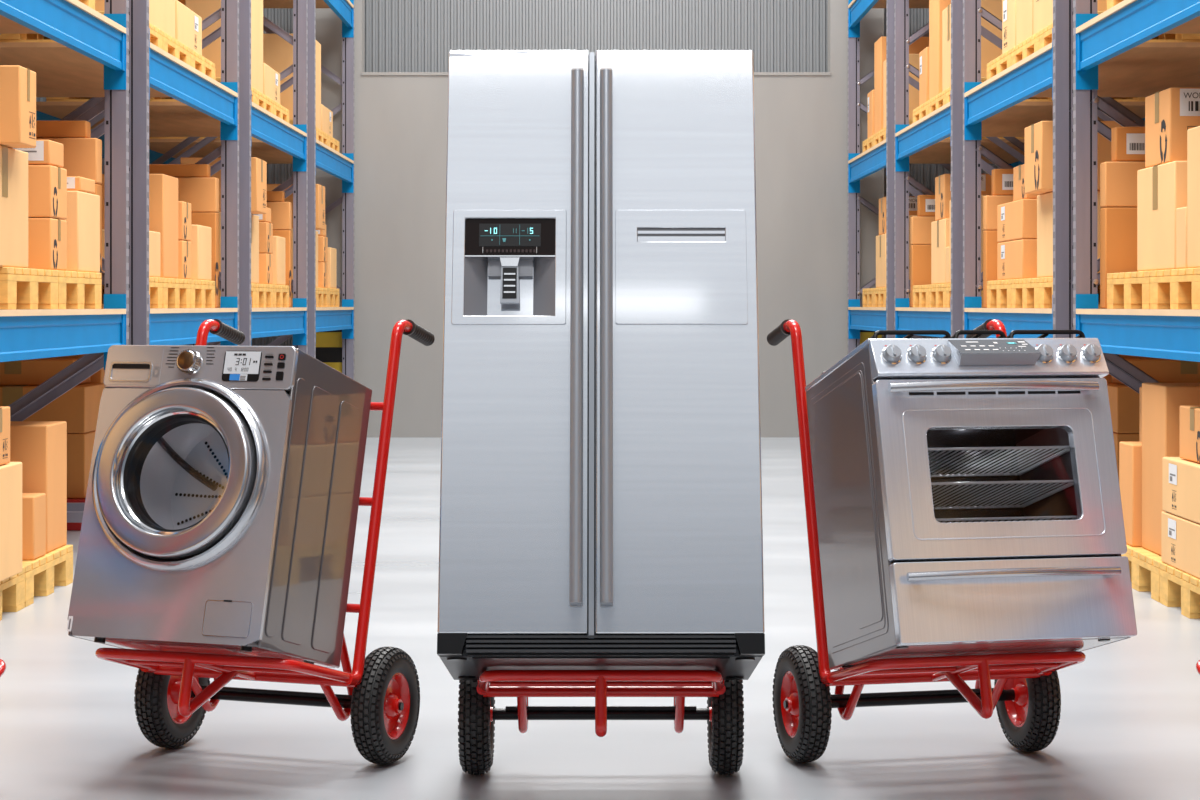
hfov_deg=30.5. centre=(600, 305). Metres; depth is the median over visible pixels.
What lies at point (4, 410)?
carton
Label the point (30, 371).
carton
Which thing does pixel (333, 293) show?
pallet
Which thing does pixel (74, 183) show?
carton
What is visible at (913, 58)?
carton
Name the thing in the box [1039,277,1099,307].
pallet
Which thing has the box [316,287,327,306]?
pallet
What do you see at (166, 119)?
rack
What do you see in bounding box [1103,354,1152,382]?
carton
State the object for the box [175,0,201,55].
carton
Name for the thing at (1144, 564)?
pallet
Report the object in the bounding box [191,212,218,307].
carton
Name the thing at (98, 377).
carton
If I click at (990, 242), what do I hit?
carton
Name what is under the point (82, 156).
carton
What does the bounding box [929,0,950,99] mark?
carton
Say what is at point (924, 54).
carton
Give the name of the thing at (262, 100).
pallet
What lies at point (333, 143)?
pallet
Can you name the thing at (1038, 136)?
carton
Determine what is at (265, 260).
carton
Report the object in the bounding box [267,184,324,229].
carton
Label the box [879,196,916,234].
carton
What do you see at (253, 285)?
pallet
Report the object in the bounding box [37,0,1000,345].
cladding
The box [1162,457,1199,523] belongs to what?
carton
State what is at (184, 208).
carton
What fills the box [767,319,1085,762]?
hand truck
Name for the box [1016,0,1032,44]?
carton
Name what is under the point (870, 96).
carton
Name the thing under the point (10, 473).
carton
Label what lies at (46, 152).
carton
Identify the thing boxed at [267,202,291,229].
carton
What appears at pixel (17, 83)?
carton
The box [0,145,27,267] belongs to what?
carton
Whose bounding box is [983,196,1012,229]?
carton
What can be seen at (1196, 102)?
print
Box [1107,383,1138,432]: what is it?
carton
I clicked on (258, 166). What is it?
carton
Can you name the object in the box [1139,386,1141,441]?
carton
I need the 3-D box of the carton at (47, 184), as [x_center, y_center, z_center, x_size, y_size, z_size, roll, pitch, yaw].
[-3.030,-0.585,11.452,0.422,0.268,0.340,0,0,0]
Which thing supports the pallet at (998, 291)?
on the rack at (1146, 69)
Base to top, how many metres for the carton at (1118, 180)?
0.257 m
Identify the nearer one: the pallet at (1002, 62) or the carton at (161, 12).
the carton at (161, 12)
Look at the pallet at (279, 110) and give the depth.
19.71 m
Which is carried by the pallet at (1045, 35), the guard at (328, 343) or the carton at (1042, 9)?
the carton at (1042, 9)
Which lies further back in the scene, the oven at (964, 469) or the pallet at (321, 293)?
the pallet at (321, 293)
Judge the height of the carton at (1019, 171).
0.268 m
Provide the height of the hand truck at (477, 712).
1.428 m
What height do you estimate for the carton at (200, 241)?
0.397 m
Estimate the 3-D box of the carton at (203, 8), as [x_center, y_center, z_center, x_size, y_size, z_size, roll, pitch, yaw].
[-3.140,-2.345,18.378,0.500,1.097,0.900,0,0,0]
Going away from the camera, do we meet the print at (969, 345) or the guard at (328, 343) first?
the print at (969, 345)
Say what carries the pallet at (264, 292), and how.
on the rack at (166, 119)
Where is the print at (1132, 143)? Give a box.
[1132,143,1143,149]
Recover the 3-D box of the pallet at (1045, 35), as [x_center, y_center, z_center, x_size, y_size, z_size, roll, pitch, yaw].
[3.620,-1.695,13.925,1.500,0.200,0.970,0,0,0]
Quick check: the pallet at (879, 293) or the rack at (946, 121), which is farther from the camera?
the pallet at (879, 293)
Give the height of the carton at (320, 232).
0.127 m
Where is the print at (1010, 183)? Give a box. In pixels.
[1005,181,1012,186]
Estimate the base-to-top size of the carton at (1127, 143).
0.197 m
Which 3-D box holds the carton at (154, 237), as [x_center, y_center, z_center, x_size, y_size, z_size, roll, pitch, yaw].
[-3.090,-0.329,14.165,0.400,0.297,0.550,0,0,0]
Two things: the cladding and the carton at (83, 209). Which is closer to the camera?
the carton at (83, 209)
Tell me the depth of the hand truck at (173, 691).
7.07 m
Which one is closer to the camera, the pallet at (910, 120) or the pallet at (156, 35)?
the pallet at (156, 35)
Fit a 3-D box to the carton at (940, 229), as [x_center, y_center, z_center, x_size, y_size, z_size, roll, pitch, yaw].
[3.140,-0.454,18.868,0.502,0.548,0.780,0,0,0]
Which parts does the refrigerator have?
dispenser lever, dispenser control panel, freezer door, door handle, door handle, fridge door, home bar panel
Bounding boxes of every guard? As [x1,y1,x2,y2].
[316,330,341,372]
[860,330,881,343]
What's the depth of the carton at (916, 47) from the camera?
22.75 m
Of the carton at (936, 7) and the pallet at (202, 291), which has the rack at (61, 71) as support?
the pallet at (202, 291)
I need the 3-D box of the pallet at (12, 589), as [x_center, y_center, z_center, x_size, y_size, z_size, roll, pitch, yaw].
[-3.560,1.376,10.247,1.500,0.200,0.970,0,0,0]
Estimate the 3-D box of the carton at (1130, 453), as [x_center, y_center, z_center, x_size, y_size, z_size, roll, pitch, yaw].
[2.870,1.006,11.742,0.140,0.537,0.300,0,0,0]
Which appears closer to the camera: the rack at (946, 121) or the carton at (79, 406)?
the carton at (79, 406)
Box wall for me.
[316,0,883,436]
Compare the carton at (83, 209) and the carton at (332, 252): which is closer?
the carton at (83, 209)
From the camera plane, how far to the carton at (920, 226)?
20.32 m
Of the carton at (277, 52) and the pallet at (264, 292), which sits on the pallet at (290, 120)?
the carton at (277, 52)
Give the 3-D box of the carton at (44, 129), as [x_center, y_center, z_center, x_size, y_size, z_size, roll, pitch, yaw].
[-3.330,-1.006,12.622,0.780,0.097,0.120,0,0,0]
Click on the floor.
(1129, 726)
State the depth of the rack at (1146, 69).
14.47 m
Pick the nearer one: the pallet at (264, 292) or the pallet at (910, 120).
the pallet at (264, 292)
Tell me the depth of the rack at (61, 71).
14.25 m
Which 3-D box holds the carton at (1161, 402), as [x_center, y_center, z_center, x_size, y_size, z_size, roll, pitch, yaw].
[3.090,0.841,11.317,0.500,0.867,0.490,0,0,0]
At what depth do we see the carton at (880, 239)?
22.70 m
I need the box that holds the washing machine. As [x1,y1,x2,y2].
[67,345,371,667]
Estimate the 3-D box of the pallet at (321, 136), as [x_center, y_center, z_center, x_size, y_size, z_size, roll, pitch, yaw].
[-3.620,-1.695,22.681,1.500,0.200,0.970,0,0,0]
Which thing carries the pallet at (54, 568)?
on the floor
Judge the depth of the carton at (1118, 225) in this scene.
12.54 m
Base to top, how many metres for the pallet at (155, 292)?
0.200 m
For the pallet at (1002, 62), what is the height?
0.200 m
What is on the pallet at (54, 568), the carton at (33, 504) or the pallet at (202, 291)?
the carton at (33, 504)
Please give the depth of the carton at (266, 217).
19.07 m
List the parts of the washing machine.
detergent drawer, door, panel, control panel, pressed panel, pressed panel, pressed panel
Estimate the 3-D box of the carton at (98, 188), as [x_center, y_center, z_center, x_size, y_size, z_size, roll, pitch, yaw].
[-3.299,-0.337,12.590,0.851,0.713,0.186,0,0,0]
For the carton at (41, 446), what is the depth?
11.31 m
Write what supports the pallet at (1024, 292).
on the rack at (1146, 69)
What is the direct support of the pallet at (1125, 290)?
on the rack at (1174, 334)
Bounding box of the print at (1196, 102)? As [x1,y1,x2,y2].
[1184,92,1199,110]
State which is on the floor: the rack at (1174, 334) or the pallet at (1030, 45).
the rack at (1174, 334)
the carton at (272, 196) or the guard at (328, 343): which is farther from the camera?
the guard at (328, 343)
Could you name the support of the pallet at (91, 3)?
on the rack at (25, 334)
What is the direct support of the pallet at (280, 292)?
on the rack at (166, 119)
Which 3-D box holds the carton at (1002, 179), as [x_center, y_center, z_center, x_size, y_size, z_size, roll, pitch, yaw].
[3.330,-0.921,16.509,0.780,0.197,0.123,0,0,0]
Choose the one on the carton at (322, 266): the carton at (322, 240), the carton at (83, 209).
the carton at (322, 240)
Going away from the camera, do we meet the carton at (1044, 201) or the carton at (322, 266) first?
the carton at (1044, 201)
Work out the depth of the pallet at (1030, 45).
14.88 m
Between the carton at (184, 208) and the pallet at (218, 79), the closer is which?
the carton at (184, 208)
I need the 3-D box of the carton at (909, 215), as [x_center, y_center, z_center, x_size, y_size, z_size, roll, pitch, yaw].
[3.140,-0.524,21.711,0.500,0.687,0.850,0,0,0]
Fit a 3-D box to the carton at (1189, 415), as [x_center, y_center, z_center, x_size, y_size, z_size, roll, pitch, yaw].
[3.070,0.618,10.492,0.502,0.258,0.480,0,0,0]
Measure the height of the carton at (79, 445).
0.427 m
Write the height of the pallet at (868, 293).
0.200 m
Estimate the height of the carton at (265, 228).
0.268 m
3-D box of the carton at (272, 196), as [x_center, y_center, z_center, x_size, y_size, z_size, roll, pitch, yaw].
[-3.330,-1.006,20.398,0.780,0.097,0.120,0,0,0]
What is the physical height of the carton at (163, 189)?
0.687 m
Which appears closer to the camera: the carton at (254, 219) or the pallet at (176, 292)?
the pallet at (176, 292)
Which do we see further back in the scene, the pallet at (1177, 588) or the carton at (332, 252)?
the carton at (332, 252)
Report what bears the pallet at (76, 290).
on the rack at (25, 334)
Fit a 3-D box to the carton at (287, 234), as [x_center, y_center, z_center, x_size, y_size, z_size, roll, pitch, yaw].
[-3.299,-0.337,20.366,0.851,0.713,0.186,0,0,0]
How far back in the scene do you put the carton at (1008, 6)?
15.60 m
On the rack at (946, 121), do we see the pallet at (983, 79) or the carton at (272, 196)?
the pallet at (983, 79)
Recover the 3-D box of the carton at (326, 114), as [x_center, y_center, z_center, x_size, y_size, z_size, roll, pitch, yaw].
[-3.139,-1.940,23.256,0.503,0.287,0.920,0,0,0]
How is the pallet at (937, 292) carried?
on the rack at (946, 121)
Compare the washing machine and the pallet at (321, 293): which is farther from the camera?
the pallet at (321, 293)
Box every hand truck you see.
[0,659,5,676]
[95,319,434,764]
[458,670,743,774]
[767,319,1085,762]
[1196,660,1199,674]
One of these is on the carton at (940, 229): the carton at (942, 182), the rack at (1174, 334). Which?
the carton at (942, 182)
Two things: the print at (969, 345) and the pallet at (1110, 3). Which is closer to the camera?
the print at (969, 345)
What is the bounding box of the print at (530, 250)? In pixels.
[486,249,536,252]
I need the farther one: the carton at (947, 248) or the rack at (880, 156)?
the rack at (880, 156)
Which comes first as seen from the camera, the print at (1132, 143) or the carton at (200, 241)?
the print at (1132, 143)
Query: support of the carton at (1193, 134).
on the pallet
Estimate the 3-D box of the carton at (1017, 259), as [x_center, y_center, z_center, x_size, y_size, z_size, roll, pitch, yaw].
[3.139,-0.316,15.570,0.503,0.272,0.960,0,0,0]
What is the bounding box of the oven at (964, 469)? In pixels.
[872,378,1126,561]
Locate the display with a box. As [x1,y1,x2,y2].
[230,353,256,379]
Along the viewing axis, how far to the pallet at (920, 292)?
19.71 m
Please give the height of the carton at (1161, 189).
0.548 m
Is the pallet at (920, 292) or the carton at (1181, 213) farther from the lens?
the pallet at (920, 292)
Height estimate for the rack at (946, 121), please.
5.600 m
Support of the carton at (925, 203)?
on the carton at (920, 226)
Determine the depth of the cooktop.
6.80 m
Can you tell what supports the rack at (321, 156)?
on the floor
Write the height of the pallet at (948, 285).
0.200 m
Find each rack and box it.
[0,0,128,522]
[0,0,238,511]
[36,0,307,353]
[149,0,353,378]
[848,0,1024,353]
[894,0,1144,338]
[963,0,1199,392]
[1073,0,1199,382]
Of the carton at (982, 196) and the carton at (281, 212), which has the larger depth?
the carton at (281, 212)
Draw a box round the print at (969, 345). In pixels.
[965,341,1027,350]
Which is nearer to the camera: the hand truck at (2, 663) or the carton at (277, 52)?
the hand truck at (2, 663)
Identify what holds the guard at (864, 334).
on the floor
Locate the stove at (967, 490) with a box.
[805,330,1136,669]
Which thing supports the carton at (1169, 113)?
on the carton at (1161, 189)
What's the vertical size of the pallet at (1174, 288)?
0.200 m
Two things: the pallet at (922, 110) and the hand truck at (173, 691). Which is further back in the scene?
the pallet at (922, 110)
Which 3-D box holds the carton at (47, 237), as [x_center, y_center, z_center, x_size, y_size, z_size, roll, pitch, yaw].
[-3.030,-0.314,11.452,0.422,0.268,0.340,0,0,0]
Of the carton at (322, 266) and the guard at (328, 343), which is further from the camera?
the guard at (328, 343)
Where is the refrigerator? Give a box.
[437,50,764,679]
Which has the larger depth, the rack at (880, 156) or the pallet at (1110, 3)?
the rack at (880, 156)
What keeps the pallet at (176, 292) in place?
on the rack at (61, 71)
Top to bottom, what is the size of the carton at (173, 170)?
0.097 m
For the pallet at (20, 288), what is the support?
on the rack at (25, 334)
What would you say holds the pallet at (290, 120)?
on the rack at (321, 156)
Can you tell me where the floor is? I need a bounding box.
[0,437,1199,799]
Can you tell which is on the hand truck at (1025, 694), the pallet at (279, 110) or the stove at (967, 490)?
the stove at (967, 490)
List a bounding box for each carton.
[0,65,35,147]
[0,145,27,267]
[0,358,89,384]
[0,383,104,432]
[0,406,9,464]
[0,462,21,581]
[10,421,66,552]
[13,140,63,167]
[22,493,45,559]
[28,165,66,219]
[28,218,66,270]
[36,121,90,137]
[36,138,101,183]
[49,354,104,382]
[65,191,99,272]
[67,176,94,193]
[67,430,95,497]
[94,184,101,307]
[95,0,174,38]
[99,174,177,278]
[102,230,159,276]
[104,164,209,176]
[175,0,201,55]
[175,177,218,212]
[178,201,190,240]
[178,240,190,278]
[180,157,266,213]
[185,0,262,93]
[189,225,210,280]
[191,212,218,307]
[218,212,258,283]
[219,230,291,306]
[252,208,270,222]
[259,222,272,253]
[259,253,272,283]
[263,34,320,129]
[263,63,279,103]
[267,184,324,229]
[267,191,284,201]
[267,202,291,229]
[272,236,284,284]
[316,225,325,235]
[318,236,327,261]
[318,262,327,287]
[321,104,332,136]
[326,247,336,287]
[867,90,873,138]
[874,37,928,133]
[876,234,885,287]
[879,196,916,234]
[883,54,918,128]
[909,215,916,279]
[910,216,934,244]
[910,245,982,306]
[917,195,934,215]
[919,47,928,105]
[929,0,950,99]
[931,219,949,283]
[935,174,991,220]
[942,0,1001,91]
[946,246,949,282]
[950,195,991,282]
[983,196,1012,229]
[983,230,1001,307]
[992,169,1012,195]
[997,199,1036,241]
[997,239,1036,279]
[1002,0,1015,53]
[1013,164,1041,200]
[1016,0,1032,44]
[1025,121,1122,193]
[1033,0,1106,34]
[1037,191,1100,277]
[1100,162,1144,207]
[1100,207,1138,308]
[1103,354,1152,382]
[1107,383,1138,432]
[1111,127,1144,161]
[1112,358,1199,384]
[1113,432,1138,477]
[1119,442,1141,546]
[1137,161,1186,270]
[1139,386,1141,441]
[1142,383,1199,555]
[1145,88,1199,167]
[1161,511,1199,578]
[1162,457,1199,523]
[1176,207,1187,268]
[1180,406,1199,462]
[1187,126,1199,267]
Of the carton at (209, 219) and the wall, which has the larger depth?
the wall
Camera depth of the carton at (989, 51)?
17.94 m
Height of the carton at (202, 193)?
0.258 m
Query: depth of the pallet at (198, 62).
15.85 m
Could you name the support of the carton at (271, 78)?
on the pallet at (262, 100)
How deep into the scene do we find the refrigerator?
6.32 m
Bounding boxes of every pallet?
[0,11,162,48]
[0,267,57,308]
[0,567,24,619]
[22,545,72,606]
[46,77,255,103]
[55,270,100,308]
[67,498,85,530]
[79,0,94,9]
[102,277,162,307]
[102,279,214,307]
[149,119,292,138]
[160,278,190,307]
[163,32,190,65]
[191,49,214,79]
[218,283,255,307]
[256,90,272,113]
[256,284,272,307]
[273,100,288,122]
[273,285,288,306]
[316,127,327,145]
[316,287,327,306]
[328,135,339,152]
[328,288,339,306]
[862,135,873,152]
[862,288,873,306]
[874,127,885,145]
[874,287,885,306]
[909,119,1024,138]
[913,100,928,122]
[913,285,928,306]
[929,90,945,113]
[929,284,945,307]
[946,77,1145,103]
[946,283,983,307]
[987,49,1010,79]
[987,279,1099,307]
[1011,32,1038,65]
[1011,278,1041,307]
[1039,11,1199,48]
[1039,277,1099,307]
[1107,0,1122,9]
[1107,271,1149,308]
[1121,544,1161,601]
[1150,268,1199,308]
[1159,562,1199,618]
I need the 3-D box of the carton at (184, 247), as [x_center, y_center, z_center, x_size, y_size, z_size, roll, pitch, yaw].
[-3.100,-0.314,15.370,0.422,0.268,0.320,0,0,0]
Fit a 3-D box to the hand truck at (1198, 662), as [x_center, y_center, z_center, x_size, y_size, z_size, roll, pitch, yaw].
[2.195,0.762,6.207,0.896,1.428,1.026,0,0,-10]
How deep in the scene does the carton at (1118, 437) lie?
14.49 m
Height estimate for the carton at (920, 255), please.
0.578 m
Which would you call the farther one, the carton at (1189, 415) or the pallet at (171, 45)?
the pallet at (171, 45)
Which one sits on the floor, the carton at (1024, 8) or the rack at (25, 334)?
the rack at (25, 334)
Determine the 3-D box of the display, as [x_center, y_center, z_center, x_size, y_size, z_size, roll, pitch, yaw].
[-1.089,0.187,6.677,0.098,0.082,0.002,0,-15,20]
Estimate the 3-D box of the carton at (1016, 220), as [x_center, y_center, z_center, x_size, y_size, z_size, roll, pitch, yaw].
[3.139,-0.592,15.570,0.503,0.272,0.960,0,0,0]
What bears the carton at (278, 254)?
on the pallet at (280, 292)
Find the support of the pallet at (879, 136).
on the rack at (880, 156)
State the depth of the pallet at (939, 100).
18.76 m
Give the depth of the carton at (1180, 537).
10.55 m
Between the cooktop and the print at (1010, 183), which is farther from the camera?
the print at (1010, 183)
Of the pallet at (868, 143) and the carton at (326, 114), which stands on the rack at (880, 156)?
the pallet at (868, 143)

